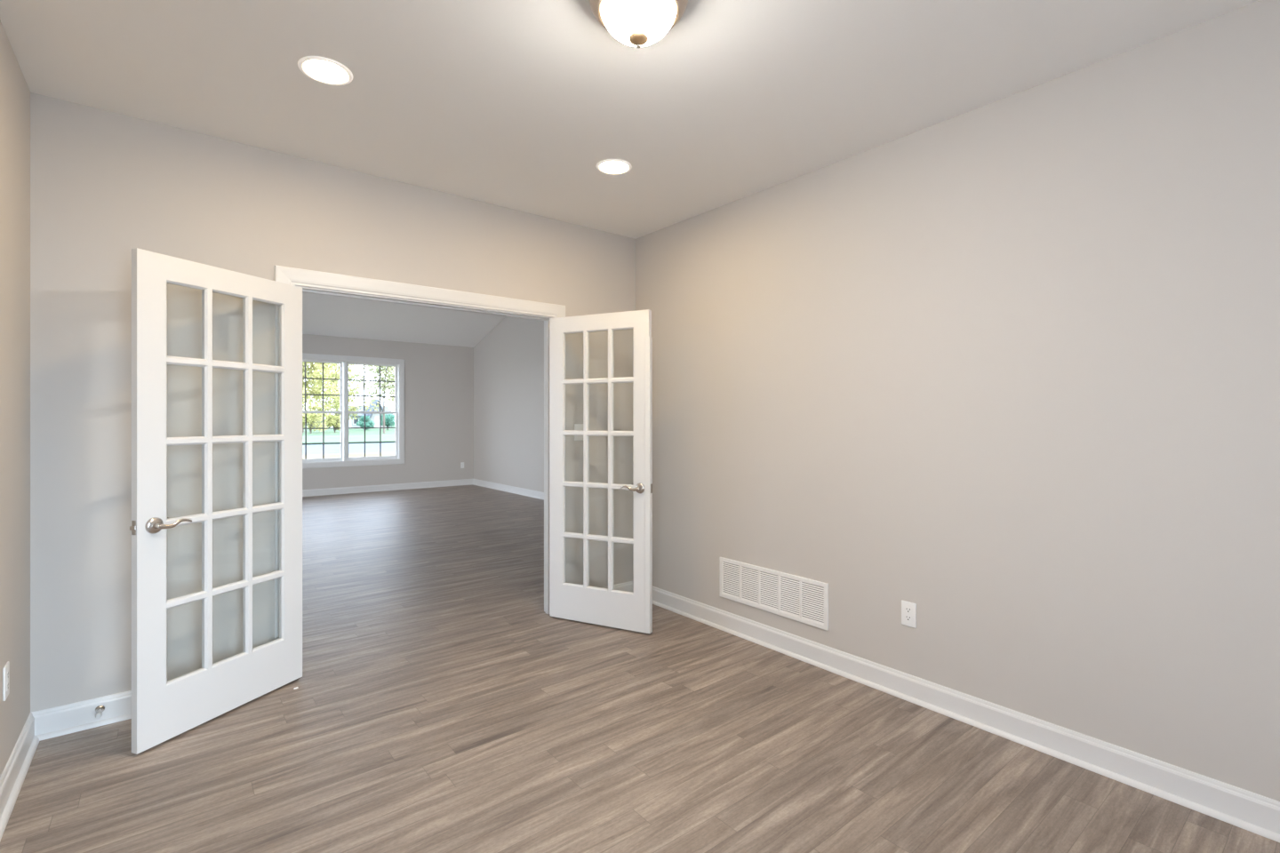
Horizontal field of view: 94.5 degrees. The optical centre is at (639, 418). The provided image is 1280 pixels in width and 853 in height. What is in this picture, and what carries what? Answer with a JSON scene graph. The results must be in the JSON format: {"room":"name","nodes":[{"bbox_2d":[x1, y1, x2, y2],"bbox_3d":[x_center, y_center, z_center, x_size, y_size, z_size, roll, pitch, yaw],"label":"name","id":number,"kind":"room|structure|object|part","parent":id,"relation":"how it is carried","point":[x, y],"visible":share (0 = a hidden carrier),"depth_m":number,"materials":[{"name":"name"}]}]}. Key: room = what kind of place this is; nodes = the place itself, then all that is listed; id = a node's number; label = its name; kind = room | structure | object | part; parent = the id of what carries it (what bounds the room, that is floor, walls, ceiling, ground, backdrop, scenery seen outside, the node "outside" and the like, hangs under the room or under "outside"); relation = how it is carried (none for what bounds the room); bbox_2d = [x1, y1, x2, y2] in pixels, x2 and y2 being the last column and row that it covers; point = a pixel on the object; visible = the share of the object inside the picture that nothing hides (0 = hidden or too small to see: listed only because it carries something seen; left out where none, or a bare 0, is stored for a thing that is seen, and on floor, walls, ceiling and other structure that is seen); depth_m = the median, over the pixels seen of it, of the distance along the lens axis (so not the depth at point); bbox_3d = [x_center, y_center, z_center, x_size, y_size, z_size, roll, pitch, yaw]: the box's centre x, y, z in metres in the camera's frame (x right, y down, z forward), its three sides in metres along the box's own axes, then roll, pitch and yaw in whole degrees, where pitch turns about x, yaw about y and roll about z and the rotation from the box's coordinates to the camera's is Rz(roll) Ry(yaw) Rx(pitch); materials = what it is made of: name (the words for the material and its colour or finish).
{"room":"empty room","nodes":[
{"label":"empty room","id":0,"kind":"room"},
{"bbox_2d":[0,19,30,777],"bbox_3d":[-0.964,-0.010,0.394,0.120,2.740,5.301,0,0,-39],"label":"wall","id":1,"kind":"structure","parent":0,"point":[14,91],"depth_m":2.23,"materials":[{"name":"grey paint"}]},
{"bbox_2d":[2,661,9,701],"bbox_3d":[-2.257,0.935,2.106,0.008,0.118,0.073,0,0,-39],"label":"wall outlet","id":2,"kind":"object","parent":1,"relation":"attached to","point":[6,668],"visible":1,"depth_m":2.09,"materials":[{"name":"white plastic"}]},
{"bbox_2d":[0,712,39,841],"bbox_3d":[-0.949,1.301,0.496,0.032,0.118,5.161,0,0,-39],"label":"baseboard","id":3,"kind":"structure","parent":1,"relation":"attached to","point":[12,780],"depth_m":2.19,"materials":[{"name":"white wood"}]},
{"bbox_2d":[30,92,635,712],"bbox_3d":[-1.342,-0.054,3.563,7.850,2.828,0.115,0,0,-39],"label":"wall","id":4,"kind":"structure","parent":0,"point":[105,185],"depth_m":2.84,"materials":[{"name":"grey paint"}]},
{"bbox_2d":[31,690,131,741],"bbox_3d":[-2.222,1.301,2.763,0.885,0.118,0.032,0,0,-39],"label":"baseboard","id":5,"kind":"structure","parent":4,"relation":"attached to","point":[77,716],"depth_m":2.58,"materials":[{"name":"white wood"}]},
{"bbox_3d":[-2.217,1.351,2.757,0.885,0.019,0.017,0,0,-39],"label":"shoe molding","id":6,"kind":"part","parent":5,"relation":"part of","materials":[{"name":"white wood"}]},
{"bbox_2d":[95,705,104,719],"bbox_3d":[-2.370,1.290,2.591,0.033,0.033,0.084,0,0,-39],"label":"door stop","id":7,"kind":"object","parent":5,"relation":"attached to","point":[100,709],"visible":1,"depth_m":2.60,"materials":[{"name":"grey metal"}]},
{"bbox_3d":[-2.377,1.290,2.599,0.033,0.033,0.064,0,0,-39],"label":"post","id":8,"kind":"part","parent":7,"relation":"part of","materials":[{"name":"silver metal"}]},
{"bbox_2d":[129,248,302,754],"bbox_3d":[-1.908,0.332,2.734,0.142,2.032,0.780,0,0,20],"label":"door","id":9,"kind":"structure","parent":4,"relation":"in","point":[163,709],"depth_m":2.63,"materials":[{"name":"white wood"}]},
{"bbox_3d":[-2.035,0.440,2.378,0.025,0.058,0.003,0,0,20],"label":"latch plate","id":10,"kind":"part","parent":9,"relation":"part of","materials":[{"name":"silver metal"}]},
{"bbox_3d":[-1.979,0.440,2.424,0.040,0.067,0.067,0,0,20],"label":"handle","id":11,"kind":"part","parent":9,"relation":"part of","materials":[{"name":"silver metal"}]},
{"bbox_3d":[-1.936,0.438,2.466,0.015,0.032,0.131,0,0,20],"label":"lever","id":12,"kind":"part","parent":9,"relation":"part of","materials":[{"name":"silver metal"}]},
{"bbox_2d":[274,264,565,639],"bbox_3d":[-1.239,0.285,3.635,1.740,2.149,0.133,0,0,-39],"label":"door frame","id":13,"kind":"structure","parent":4,"relation":"attached to","point":[285,275],"depth_m":3.50,"materials":[{"name":"white wood"}]},
{"bbox_2d":[574,424,583,440],"bbox_3d":[-0.419,0.098,4.224,0.116,0.118,0.010,0,0,-39],"label":"light switch","id":14,"kind":"object","parent":4,"relation":"attached to","point":[577,427],"visible":0.49,"depth_m":4.21,"materials":[{"name":"white plastic"}]},
{"bbox_2d":[549,309,652,633],"bbox_3d":[-0.272,0.332,3.882,0.767,2.032,0.142,0,0,26],"label":"door","id":15,"kind":"structure","parent":4,"relation":"in","point":[611,607],"depth_m":3.83,"materials":[{"name":"white wood"}]},
{"bbox_3d":[-0.068,0.438,3.712,0.131,0.032,0.015,0,0,26],"label":"lever","id":16,"kind":"part","parent":15,"relation":"part of","materials":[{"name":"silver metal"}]},
{"bbox_3d":[-0.008,0.440,3.712,0.067,0.067,0.040,0,0,26],"label":"handle","id":17,"kind":"part","parent":15,"relation":"part of","materials":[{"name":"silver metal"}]},
{"bbox_2d":[602,581,632,591],"bbox_3d":[-0.272,1.301,4.328,0.636,0.118,0.032,0,0,-39],"label":"baseboard","id":18,"kind":"structure","parent":4,"relation":"attached to","point":[628,587],"depth_m":4.46,"materials":[{"name":"white wood"}]},
{"bbox_2d":[302,334,473,489],"bbox_3d":[-6.452,-0.065,9.927,7.570,2.850,0.200,0,0,-39],"label":"wall","id":19,"kind":"structure","parent":0,"point":[439,379],"depth_m":11.60,"materials":[{"name":"grey paint"}]},
{"bbox_2d":[302,352,404,468],"bbox_3d":[-5.386,-0.132,10.771,2.071,2.007,0.218,0,0,-39],"label":"window","id":20,"kind":"structure","parent":19,"relation":"in","point":[344,361],"depth_m":10.86,"materials":[{"name":"white"}]},
{"bbox_2d":[302,361,340,411],"bbox_3d":[-5.784,-0.566,10.499,0.832,0.864,0.012,0,0,-39],"label":"grille","id":21,"kind":"object","parent":20,"relation":"attached to","point":[305,378],"depth_m":10.57,"materials":[{"name":"grey metal"}]},
{"bbox_2d":[302,413,340,459],"bbox_3d":[-5.763,0.310,10.473,0.832,0.802,0.012,0,0,-39],"label":"grille","id":22,"kind":"object","parent":20,"relation":"attached to","point":[323,428],"depth_m":10.55,"materials":[{"name":"grey metal"}]},
{"bbox_3d":[-5.784,-0.563,10.499,0.904,0.938,0.032,0,0,-39],"label":"sash","id":23,"kind":"part","parent":20,"relation":"part of","materials":[{"name":"clear glass"}]},
{"bbox_3d":[-5.763,0.319,10.473,0.904,0.900,0.032,0,0,-39],"label":"sash","id":24,"kind":"part","parent":20,"relation":"part of","materials":[{"name":"white plastic"}]},
{"bbox_2d":[348,365,394,411],"bbox_3d":[-5.032,-0.566,11.103,0.825,0.864,0.012,0,0,-39],"label":"grille","id":25,"kind":"object","parent":20,"relation":"attached to","point":[364,380],"depth_m":11.05,"materials":[{"name":"grey metal"}]},
{"bbox_3d":[-5.032,-0.563,11.103,0.897,0.938,0.032,0,0,-39],"label":"sash","id":26,"kind":"part","parent":20,"relation":"part of","materials":[{"name":"clear glass"}]},
{"bbox_3d":[-5.011,0.319,11.077,0.897,0.900,0.032,0,0,-39],"label":"sash","id":27,"kind":"part","parent":20,"relation":"part of","materials":[{"name":"white plastic"}]},
{"bbox_2d":[348,413,395,456],"bbox_3d":[-5.011,0.310,11.077,0.825,0.802,0.012,0,0,-39],"label":"grille","id":28,"kind":"object","parent":20,"relation":"attached to","point":[364,428],"depth_m":11.15,"materials":[{"name":"grey metal"}]},
{"bbox_2d":[302,479,473,496],"bbox_3d":[-6.379,1.301,9.837,7.570,0.118,0.032,0,0,-39],"label":"baseboard","id":29,"kind":"structure","parent":19,"relation":"attached to","point":[463,482],"depth_m":11.10,"materials":[{"name":"white wood"}]},
{"bbox_2d":[473,316,543,492],"bbox_3d":[-0.940,-0.655,9.220,0.140,4.030,8.204,0,0,-39],"label":"wall","id":30,"kind":"structure","parent":0,"point":[508,362],"depth_m":10.88,"materials":[{"name":"grey paint"}]},
{"bbox_2d":[472,479,543,499],"bbox_3d":[-0.944,1.301,9.089,0.032,0.118,8.004,0,0,-39],"label":"baseboard","id":31,"kind":"structure","parent":30,"relation":"attached to","point":[527,492],"depth_m":10.88,"materials":[{"name":"white wood"}]},
{"bbox_2d":[0,0,1259,347],"bbox_3d":[-2.250,-2.100,4.695,7.850,1.441,13.620,0,0,-39],"label":"ceiling","id":32,"kind":"structure","parent":0,"point":[517,105],"depth_m":2.42,"materials":[{"name":"white paint"}]},
{"bbox_2d":[297,56,352,85],"bbox_3d":[-1.247,-1.380,2.346,0.194,0.012,0.194,0,0,-39],"label":"recessed light","id":33,"kind":"object","parent":32,"relation":"in","point":[324,70],"visible":1,"depth_m":2.34,"materials":[{"name":"white plastic"}]},
{"bbox_2d":[596,159,631,175],"bbox_3d":[-0.143,-1.380,3.239,0.194,0.012,0.194,0,0,-39],"label":"recessed light","id":34,"kind":"object","parent":32,"relation":"in","point":[609,166],"visible":1,"depth_m":3.23,"materials":[{"name":"white plastic"}]},
{"bbox_2d":[588,0,687,48],"bbox_3d":[-0.005,-1.288,1.907,0.325,0.184,0.325,0,0,-39],"label":"flush light","id":35,"kind":"object","parent":32,"relation":"attached to","point":[638,23],"visible":1,"depth_m":1.87,"materials":[{"name":"white glass"}]},
{"bbox_2d":[0,484,1279,852],"bbox_3d":[-2.251,1.420,4.695,7.850,0.120,13.620,0,0,-39],"label":"floor","id":36,"kind":"structure","parent":0,"point":[437,706],"depth_m":2.38,"materials":[{"name":"wood"}]},
{"bbox_2d":[635,0,1279,801],"bbox_3d":[1.672,-0.010,2.511,0.120,2.740,5.301,0,0,-39],"label":"wall","id":37,"kind":"structure","parent":0,"point":[1006,370],"depth_m":2.48,"materials":[{"name":"grey paint"}]},
{"bbox_2d":[719,557,828,631],"bbox_3d":[0.770,1.027,3.529,0.012,0.254,0.803,0,0,-39],"label":"air vent","id":38,"kind":"object","parent":37,"relation":"in","point":[800,599],"visible":1,"depth_m":3.49,"materials":[{"name":"white metal"}]},
{"bbox_2d":[901,600,916,628],"bbox_3d":[1.303,0.949,2.868,0.008,0.118,0.073,0,0,-39],"label":"wall outlet","id":39,"kind":"object","parent":37,"relation":"attached to","point":[908,610],"visible":1,"depth_m":2.87,"materials":[{"name":"white plastic"}]},
{"bbox_2d":[904,615,911,621],"bbox_3d":[1.301,0.969,2.867,0.002,0.028,0.034,0,0,-39],"label":"receptacle","id":40,"kind":"object","parent":39,"relation":"attached to","point":[908,618],"depth_m":2.87,"materials":[{"name":"grey plastic"}]},
{"bbox_2d":[904,607,911,613],"bbox_3d":[1.301,0.929,2.867,0.002,0.028,0.034,0,0,-39],"label":"receptacle","id":41,"kind":"object","parent":39,"relation":"attached to","point":[908,610],"depth_m":2.87,"materials":[{"name":"grey plastic"}]},
{"bbox_2d":[652,586,1279,842],"bbox_3d":[1.569,1.301,2.518,0.032,0.118,5.161,0,0,-39],"label":"baseboard","id":42,"kind":"structure","parent":37,"relation":"attached to","point":[1248,811],"depth_m":2.47,"materials":[{"name":"white wood"}]},
{"label":"outside","id":43,"kind":"structure","parent":0,"visible":0},
{"bbox_2d":[302,423,395,445],"bbox_3d":[-76.348,1.810,158.963,320.000,0.300,256.500,0,0,-39],"label":"lawn","id":44,"kind":"structure","parent":43,"point":[355,435],"depth_m":56.62,"materials":[{"name":"green plant"}]},
{"bbox_2d":[302,409,328,433],"bbox_3d":[-35.999,0.351,64.604,3.426,2.638,3.442,0,0,-39],"label":"round shrub","id":45,"kind":"object","parent":44,"relation":"on","point":[311,419],"visible":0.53,"depth_m":64.33,"materials":[{"name":"green plant"}]},
{"bbox_2d":[302,361,340,432],"bbox_3d":[-39.891,-4.297,70.026,9.694,12.233,9.827,0,0,-39],"label":"broadleaf tree","id":46,"kind":"object","parent":44,"relation":"on","point":[311,372],"visible":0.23,"depth_m":70.67,"materials":[{"name":"green plant"}]},
{"bbox_2d":[324,413,340,432],"bbox_3d":[-35.698,0.531,69.003,2.524,2.284,2.338,0,0,-39],"label":"round shrub","id":47,"kind":"object","parent":44,"relation":"on","point":[334,421],"visible":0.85,"depth_m":68.58,"materials":[{"name":"green plant"}]},
{"bbox_2d":[303,363,381,430],"bbox_3d":[-44.346,-4.908,86.479,12.424,13.452,10.732,0,0,-39],"label":"broadleaf tree","id":48,"kind":"object","parent":44,"relation":"on","point":[337,375],"visible":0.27,"depth_m":86.32,"materials":[{"name":"green plant"}]},
{"bbox_2d":[338,399,392,427],"bbox_3d":[-47.410,-0.815,102.560,6.700,4.950,7.500,0,0,43],"label":"neighbor house","id":49,"kind":"structure","parent":44,"relation":"on","point":[375,418],"depth_m":100.59,"materials":[{"name":"grey"}]},
{"bbox_3d":[-44.763,0.660,100.895,0.080,1.900,0.900,0,0,43],"label":"door","id":50,"kind":"part","parent":49,"relation":"part of","materials":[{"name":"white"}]},
{"bbox_2d":[356,416,375,430],"bbox_3d":[-38.265,0.627,82.196,2.450,2.180,2.728,0,0,-39],"label":"round shrub","id":51,"kind":"object","parent":44,"relation":"on","point":[368,424],"visible":0.83,"depth_m":81.88,"materials":[{"name":"green plant"}]},
{"bbox_2d":[348,365,394,433],"bbox_3d":[-27.622,-3.858,65.018,7.343,11.344,6.607,0,0,11],"label":"broadleaf tree","id":52,"kind":"object","parent":44,"relation":"on","point":[388,369],"visible":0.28,"depth_m":64.55,"materials":[{"name":"green plant"}]},
{"bbox_2d":[365,365,394,392],"bbox_3d":[-31.345,-5.056,76.791,8.998,13.741,8.295,0,0,-39],"label":"broadleaf tree","id":53,"kind":"object","parent":44,"relation":"on","point":[372,365],"visible":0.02,"depth_m":75.39,"materials":[{"name":"green plant"}]},
{"bbox_2d":[381,414,395,430],"bbox_3d":[-36.053,0.443,84.581,2.579,2.458,2.921,0,0,-39],"label":"round shrub","id":54,"kind":"object","parent":44,"relation":"on","point":[389,420],"visible":0.82,"depth_m":84.05,"materials":[{"name":"green plant"}]},
{"bbox_2d":[385,383,394,407],"bbox_3d":[-35.259,-4.158,94.329,9.015,11.954,9.300,0,0,-39],"label":"broadleaf tree","id":55,"kind":"object","parent":44,"relation":"on","point":[388,383],"visible":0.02,"depth_m":94.19,"materials":[{"name":"green plant"}]},
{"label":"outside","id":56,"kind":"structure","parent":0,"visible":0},
{"bbox_2d":[302,442,395,455],"bbox_3d":[0.225,1.860,47.634,180.000,0.300,13.000,0,0,-39],"label":"street","id":57,"kind":"structure","parent":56,"point":[386,447],"depth_m":33.95,"materials":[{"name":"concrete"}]},
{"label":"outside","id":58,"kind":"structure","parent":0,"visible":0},
{"bbox_2d":[302,452,395,459],"bbox_3d":[2.258,1.810,29.131,120.000,0.300,18.400,0,0,-39],"label":"yard","id":59,"kind":"structure","parent":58,"point":[372,454],"depth_m":26.60,"materials":[{"name":"green plant"}]}
]}

